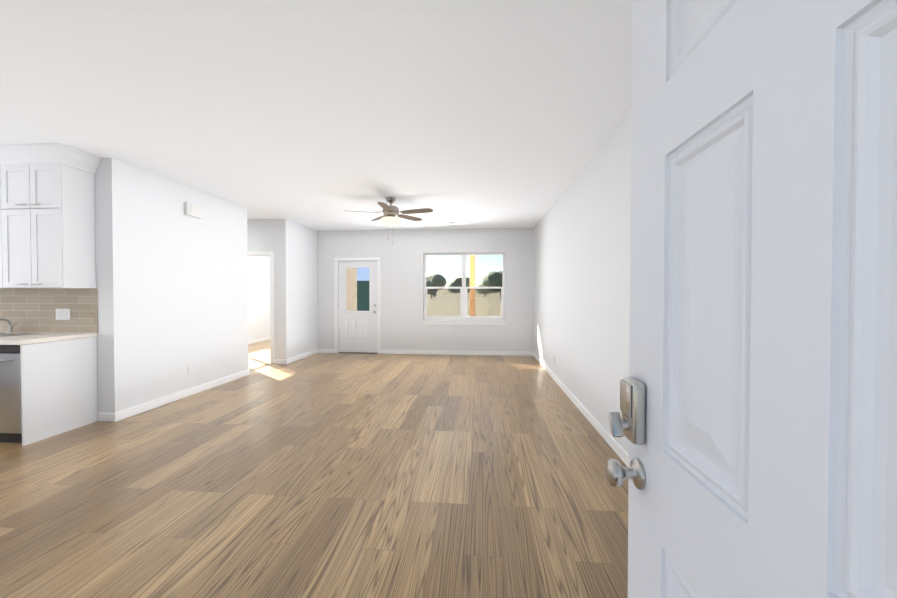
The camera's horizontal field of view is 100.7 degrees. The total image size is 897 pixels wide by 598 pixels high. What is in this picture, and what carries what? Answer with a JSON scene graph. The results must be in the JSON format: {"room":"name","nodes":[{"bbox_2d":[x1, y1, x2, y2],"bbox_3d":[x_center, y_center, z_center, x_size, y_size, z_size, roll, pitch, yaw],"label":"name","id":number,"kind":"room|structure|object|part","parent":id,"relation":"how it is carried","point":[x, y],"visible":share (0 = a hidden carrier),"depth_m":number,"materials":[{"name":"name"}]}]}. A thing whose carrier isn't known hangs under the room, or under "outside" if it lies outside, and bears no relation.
{"room":"empty living room","nodes":[
{"label":"empty living room","id":0,"kind":"room"},
{"bbox_2d":[0,288,97,332],"bbox_3d":[-5.177,0.116,3.947,3.152,0.456,0.006,0,1,5],"label":"backsplash","id":1,"kind":"structure","parent":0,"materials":[{"name":"tile"}]},
{"bbox_2d":[0,143,101,290],"bbox_3d":[-5.157,-0.772,3.740,3.225,1.326,0.387,0,1,5],"label":"cabinet","id":2,"kind":"object","parent":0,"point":[47,190],"depth_m":3.52,"materials":[{"name":"white paint"}]},
{"bbox_3d":[-5.157,-1.354,3.731,3.225,0.163,0.387,0,1,5],"label":"crown","id":3,"kind":"part","parent":2,"relation":"part of","materials":[{"name":"white paint"}]},
{"bbox_2d":[248,256,269,340],"bbox_3d":[-5.280,-0.172,9.231,0.150,2.700,4.030,0,1,5],"label":"wall","id":4,"kind":"structure","parent":0,"point":[259,325],"depth_m":10.09,"materials":[{"name":"white paint"}]},
{"bbox_2d":[248,264,249,320],"bbox_3d":[-5.343,-0.166,8.850,0.050,1.498,1.898,0,1,5],"label":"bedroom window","id":5,"kind":"structure","parent":4,"relation":"in","point":[248,292],"depth_m":9.77,"materials":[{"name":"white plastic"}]},
{"bbox_2d":[248,337,269,343],"bbox_3d":[-5.199,1.133,9.238,0.014,0.090,4.016,0,1,5],"label":"baseboard","id":6,"kind":"structure","parent":4,"relation":"attached to","point":[258,340],"depth_m":10.02,"materials":[{"name":"white paint"}]},
{"bbox_2d":[247,219,278,358],"bbox_3d":[-5.142,-0.140,7.137,3.980,2.700,0.120,0,1,5],"label":"wall","id":7,"kind":"structure","parent":0,"point":[262,234],"depth_m":6.92,"materials":[{"name":"white paint"}]},
{"bbox_2d":[248,251,274,363],"bbox_3d":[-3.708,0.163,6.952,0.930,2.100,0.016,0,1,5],"label":"door frame","id":8,"kind":"structure","parent":7,"relation":"attached to","point":[271,253],"depth_m":6.91,"materials":[{"name":"white paint"}]},
{"bbox_2d":[275,359,285,363],"bbox_3d":[-3.128,1.169,6.919,0.225,0.090,0.014,0,1,5],"label":"baseboard","id":9,"kind":"structure","parent":7,"relation":"attached to","point":[280,361],"depth_m":6.91,"materials":[{"name":"white paint"}]},
{"bbox_2d":[278,219,317,358],"bbox_3d":[-2.907,-0.169,9.044,0.150,2.700,4.300,0,1,5],"label":"wall","id":10,"kind":"structure","parent":0,"point":[297,281],"depth_m":7.29,"materials":[{"name":"white paint"}]},
{"bbox_2d":[286,349,317,363],"bbox_3d":[-2.953,1.159,7.564,0.014,0.090,1.330,0,1,5],"label":"baseboard","id":11,"kind":"structure","parent":10,"relation":"attached to","point":[298,357],"depth_m":7.46,"materials":[{"name":"white paint"}]},
{"bbox_2d":[0,340,628,597],"bbox_3d":[-2.752,1.284,5.641,9.000,0.100,11.100,0,1,5],"label":"floor","id":12,"kind":"structure","parent":0,"point":[343,475],"depth_m":2.46,"materials":[{"name":"brown wood"}]},
{"bbox_2d":[0,335,97,445],"bbox_3d":[-3.952,0.829,3.542,0.616,0.875,0.627,0,1,5],"label":"base cabinet","id":13,"kind":"object","parent":12,"relation":"on","point":[47,390],"depth_m":3.38,"materials":[{"name":"white paint"}]},
{"bbox_2d":[0,343,33,442],"bbox_3d":[-3.966,0.831,3.489,0.587,0.872,0.629,0,1,5],"label":"dishwasher","id":14,"kind":"object","parent":13,"relation":"in","point":[16,361],"depth_m":3.22,"materials":[{"name":"grey metal"}]},
{"bbox_2d":[0,331,97,346],"bbox_3d":[-5.204,0.405,3.629,3.152,0.113,0.652,0,1,5],"label":"countertop","id":15,"kind":"structure","parent":13,"relation":"on","point":[7,338],"depth_m":3.55,"materials":[{"name":"white stone"}]},
{"bbox_2d":[0,318,16,332],"bbox_3d":[-4.475,0.270,3.761,0.113,0.152,0.148,0,1,5],"label":"faucet","id":16,"kind":"object","parent":15,"relation":"on","point":[9,327],"depth_m":3.80,"materials":[{"name":"grey metal"}]},
{"bbox_2d":[0,333,37,336],"bbox_3d":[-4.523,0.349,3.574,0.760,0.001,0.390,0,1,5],"label":"sink","id":17,"kind":"object","parent":15,"relation":"in","point":[1,334],"depth_m":3.63,"materials":[{"name":"silver metal"}]},
{"bbox_2d":[94,158,248,412],"bbox_3d":[-5.243,-0.107,5.064,3.830,2.700,2.210,0,1,5],"label":"wall block","id":18,"kind":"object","parent":12,"relation":"on","point":[172,289],"visible":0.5,"depth_m":4.39,"materials":[{"name":"white paint"}]},
{"bbox_2d":[97,413,113,421],"bbox_3d":[-3.522,1.217,3.821,0.185,0.090,0.014,0,1,5],"label":"baseboard","id":19,"kind":"structure","parent":18,"relation":"attached to","point":[105,417],"depth_m":3.81,"materials":[{"name":"white paint"}]},
{"bbox_2d":[114,369,249,421],"bbox_3d":[-3.328,1.200,4.921,0.014,0.090,2.238,0,1,5],"label":"baseboard","id":20,"kind":"structure","parent":18,"relation":"attached to","point":[132,411],"depth_m":4.54,"materials":[{"name":"white paint"}]},
{"bbox_2d":[188,365,191,374],"bbox_3d":[-3.340,0.917,4.802,0.008,0.114,0.070,0,1,5],"label":"outlet","id":21,"kind":"object","parent":18,"relation":"attached to","point":[190,369],"visible":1,"depth_m":4.80,"materials":[{"name":"white plastic"}]},
{"bbox_2d":[184,202,201,218],"bbox_3d":[-3.312,-1.151,4.825,0.055,0.165,0.245,0,1,5],"label":"box","id":22,"kind":"object","parent":18,"relation":"attached to","point":[193,210],"visible":1,"depth_m":4.79,"materials":[{"name":"white plastic"}]},
{"bbox_2d":[338,352,376,353],"bbox_3d":[-1.989,1.187,8.239,0.880,0.013,0.142,0,1,5],"label":"threshold","id":23,"kind":"object","parent":12,"relation":"on","point":[354,352],"visible":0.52,"depth_m":8.20,"materials":[{"name":"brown metal"}]},
{"bbox_2d":[0,0,631,230],"bbox_3d":[-2.752,-1.516,5.598,9.000,0.100,11.100,0,1,5],"label":"ceiling","id":24,"kind":"structure","parent":0,"point":[319,115],"depth_m":2.60,"materials":[{"name":"white paint"}]},
{"bbox_2d":[344,197,432,244],"bbox_3d":[-0.835,-1.121,5.372,1.266,0.681,1.225,0,1,5],"label":"ceiling fan","id":25,"kind":"object","parent":24,"relation":"hanging from","point":[388,217],"visible":1,"depth_m":5.34,"materials":[{"name":"brown wood"}]},
{"bbox_3d":[-1.069,-1.253,5.754,0.367,0.033,0.422,0,1,5],"label":"blade","id":26,"kind":"part","parent":25,"relation":"part of","materials":[{"name":"brown wood"}]},
{"bbox_3d":[-0.851,-1.242,5.005,0.140,0.033,0.493,0,1,5],"label":"blade","id":27,"kind":"part","parent":25,"relation":"part of","materials":[{"name":"brown wood"}]},
{"bbox_3d":[-0.841,-1.324,5.418,0.236,0.277,0.236,0,1,5],"label":"motor","id":28,"kind":"part","parent":25,"relation":"part of","materials":[{"name":"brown metal"}]},
{"bbox_3d":[-0.841,-1.123,5.421,0.300,0.124,0.300,0,1,5],"label":"lamp shade","id":29,"kind":"part","parent":25,"relation":"part of","materials":[{"name":"white glass"}]},
{"bbox_3d":[-0.591,-1.253,5.740,0.334,0.033,0.446,0,1,5],"label":"blade","id":30,"kind":"part","parent":25,"relation":"part of","materials":[{"name":"brown wood"}]},
{"bbox_3d":[-0.454,-1.246,5.278,0.490,0.033,0.213,0,1,5],"label":"blade","id":31,"kind":"part","parent":25,"relation":"part of","materials":[{"name":"brown wood"}]},
{"bbox_2d":[317,228,533,352],"bbox_3d":[-0.619,-0.154,8.102,4.870,2.700,0.150,0,1,5],"label":"wall","id":32,"kind":"structure","parent":0,"point":[403,327],"depth_m":8.03,"materials":[{"name":"white paint"}]},
{"bbox_2d":[318,349,333,352],"bbox_3d":[-2.711,1.149,8.218,0.385,0.090,0.014,0,1,5],"label":"baseboard","id":33,"kind":"structure","parent":32,"relation":"attached to","point":[325,350],"depth_m":8.21,"materials":[{"name":"white paint"}]},
{"bbox_2d":[337,260,377,353],"bbox_3d":[-1.991,0.174,8.204,0.916,2.040,0.185,0,1,5],"label":"back door","id":34,"kind":"structure","parent":32,"relation":"in","point":[357,331],"depth_m":8.18,"materials":[{"name":"white paint"}]},
{"bbox_2d":[346,268,356,310],"bbox_3d":[-2.132,-0.216,8.184,0.240,0.950,0.005,0,1,5],"label":"decoration","id":35,"kind":"object","parent":34,"relation":"attached to","point":[351,289],"visible":1,"depth_m":8.18,"materials":[{"name":"beige"}]},
{"bbox_3d":[-1.873,-0.215,8.162,0.280,0.950,0.005,0,1,5],"label":"view through the back door glass","id":36,"kind":"part","parent":34,"relation":"part of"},
{"bbox_3d":[-1.873,-0.545,8.157,0.280,0.290,0.006,0,1,5],"label":"sky through the back door glass","id":37,"kind":"part","parent":34,"relation":"part of","materials":[{"name":"blue"}]},
{"bbox_2d":[334,257,380,353],"bbox_3d":[-1.994,0.145,8.158,1.040,2.100,0.050,0,1,5],"label":"door frame","id":38,"kind":"structure","parent":32,"relation":"attached to","point":[379,299],"depth_m":8.14,"materials":[{"name":"white paint"}]},
{"bbox_3d":[-1.993,-0.215,8.171,0.590,1.020,0.014,0,1,5],"label":"back door glass frame","id":39,"kind":"part","parent":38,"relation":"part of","materials":[{"name":"clear glass"}]},
{"bbox_2d":[381,350,532,355],"bbox_3d":[0.157,1.153,7.974,3.271,0.090,0.014,0,1,5],"label":"baseboard","id":40,"kind":"structure","parent":32,"relation":"attached to","point":[505,353],"depth_m":7.96,"materials":[{"name":"white paint"}]},
{"bbox_2d":[424,253,504,320],"bbox_3d":[0.334,-0.264,8.044,1.749,1.456,0.070,0,1,5],"label":"window","id":41,"kind":"structure","parent":32,"relation":"in","point":[463,302],"depth_m":8.03,"materials":[{"name":"white plastic"}]},
{"bbox_2d":[427,289,500,316],"bbox_3d":[0.336,0.084,8.071,1.659,0.655,0.002,0,1,5],"label":"screen","id":42,"kind":"object","parent":41,"relation":"attached to","point":[468,300],"visible":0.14,"depth_m":8.06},
{"bbox_2d":[422,320,506,324],"bbox_3d":[0.328,0.509,7.983,1.813,0.086,0.114,0,1,5],"label":"window sill","id":43,"kind":"structure","parent":32,"relation":"attached to","point":[441,322],"depth_m":7.95,"materials":[{"name":"white paint"}]},
{"bbox_2d":[534,111,630,454],"bbox_3d":[1.537,-0.089,3.839,0.150,2.700,8.280,0,1,5],"label":"wall","id":44,"kind":"structure","parent":0,"point":[582,281],"depth_m":3.79,"materials":[{"name":"white paint"}]},
{"bbox_2d":[533,352,628,466],"bbox_3d":[1.455,1.216,3.866,0.014,0.090,7.980,0,1,5],"label":"baseboard","id":45,"kind":"structure","parent":44,"relation":"attached to","point":[617,448],"depth_m":3.73,"materials":[{"name":"white paint"}]},
{"bbox_3d":[-3.217,-0.032,0.165,8.700,2.700,0.150,0,1,5],"label":"wall","id":46,"kind":"structure","parent":0,"visible":0},
{"bbox_2d":[605,0,896,597],"bbox_3d":[0.383,0.287,0.443,0.116,2.030,0.914,0,1,5],"label":"front door","id":47,"kind":"structure","parent":46,"relation":"in","point":[763,312],"depth_m":0.47,"materials":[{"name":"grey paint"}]},
{"bbox_3d":[0.395,0.394,0.840,0.072,0.066,0.066,0,1,5],"label":"knob","id":48,"kind":"part","parent":47,"relation":"part of","materials":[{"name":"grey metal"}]},
{"bbox_2d":[608,377,645,444],"bbox_3d":[0.399,0.250,0.838,0.064,0.136,0.070,0,1,5],"label":"door lock","id":49,"kind":"object","parent":47,"relation":"attached to","point":[630,425],"depth_m":0.81,"materials":[{"name":"grey metal"}]},
{"label":"outside","id":50,"kind":"structure","parent":0,"visible":0},
{"bbox_2d":[427,295,500,316],"bbox_3d":[14.344,-1.198,169.262,500.000,0.100,460.000,0,1,5],"label":"ground","id":51,"kind":"structure","parent":50,"point":[458,299],"depth_m":41.34,"materials":[{"name":"beige soil"}]},
{"bbox_2d":[426,271,502,298],"bbox_3d":[11.266,-5.040,128.415,304.978,8.880,90.321,0,1,5],"label":"trees","id":52,"kind":"object","parent":51,"relation":"on","point":[437,278],"depth_m":90.43,"materials":[{"name":"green plant"}]},
{"bbox_3d":[-3.799,-3.625,92.388,6.236,5.320,6.269,0,1,5],"label":"crown","id":53,"kind":"part","parent":52,"relation":"part of","materials":[{"name":"green plant"}]},
{"bbox_3d":[5.953,-6.211,168.760,12.294,7.259,10.344,0,1,5],"label":"crown","id":54,"kind":"part","parent":52,"relation":"part of","materials":[{"name":"green plant"}]},
{"bbox_3d":[13.317,-3.822,143.720,5.691,4.159,5.889,0,1,5],"label":"crown","id":55,"kind":"part","parent":52,"relation":"part of","materials":[{"name":"green plant"}]},
{"bbox_3d":[10.976,-4.082,87.646,6.715,5.234,9.008,0,1,5],"label":"crown","id":56,"kind":"part","parent":52,"relation":"part of","materials":[{"name":"green plant"}]},
{"bbox_3d":[0.784,1.215,8.982,7.220,0.055,1.800,0,1,5],"label":"porch","id":57,"kind":"object","parent":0,"visible":0},
{"bbox_2d":[470,255,474,315],"bbox_3d":[0.624,-0.126,9.678,0.190,2.605,0.190,0,1,5],"label":"porch post","id":58,"kind":"object","parent":57,"relation":"on","point":[472,270],"depth_m":9.60,"materials":[{"name":"yellow wood"}]}
]}

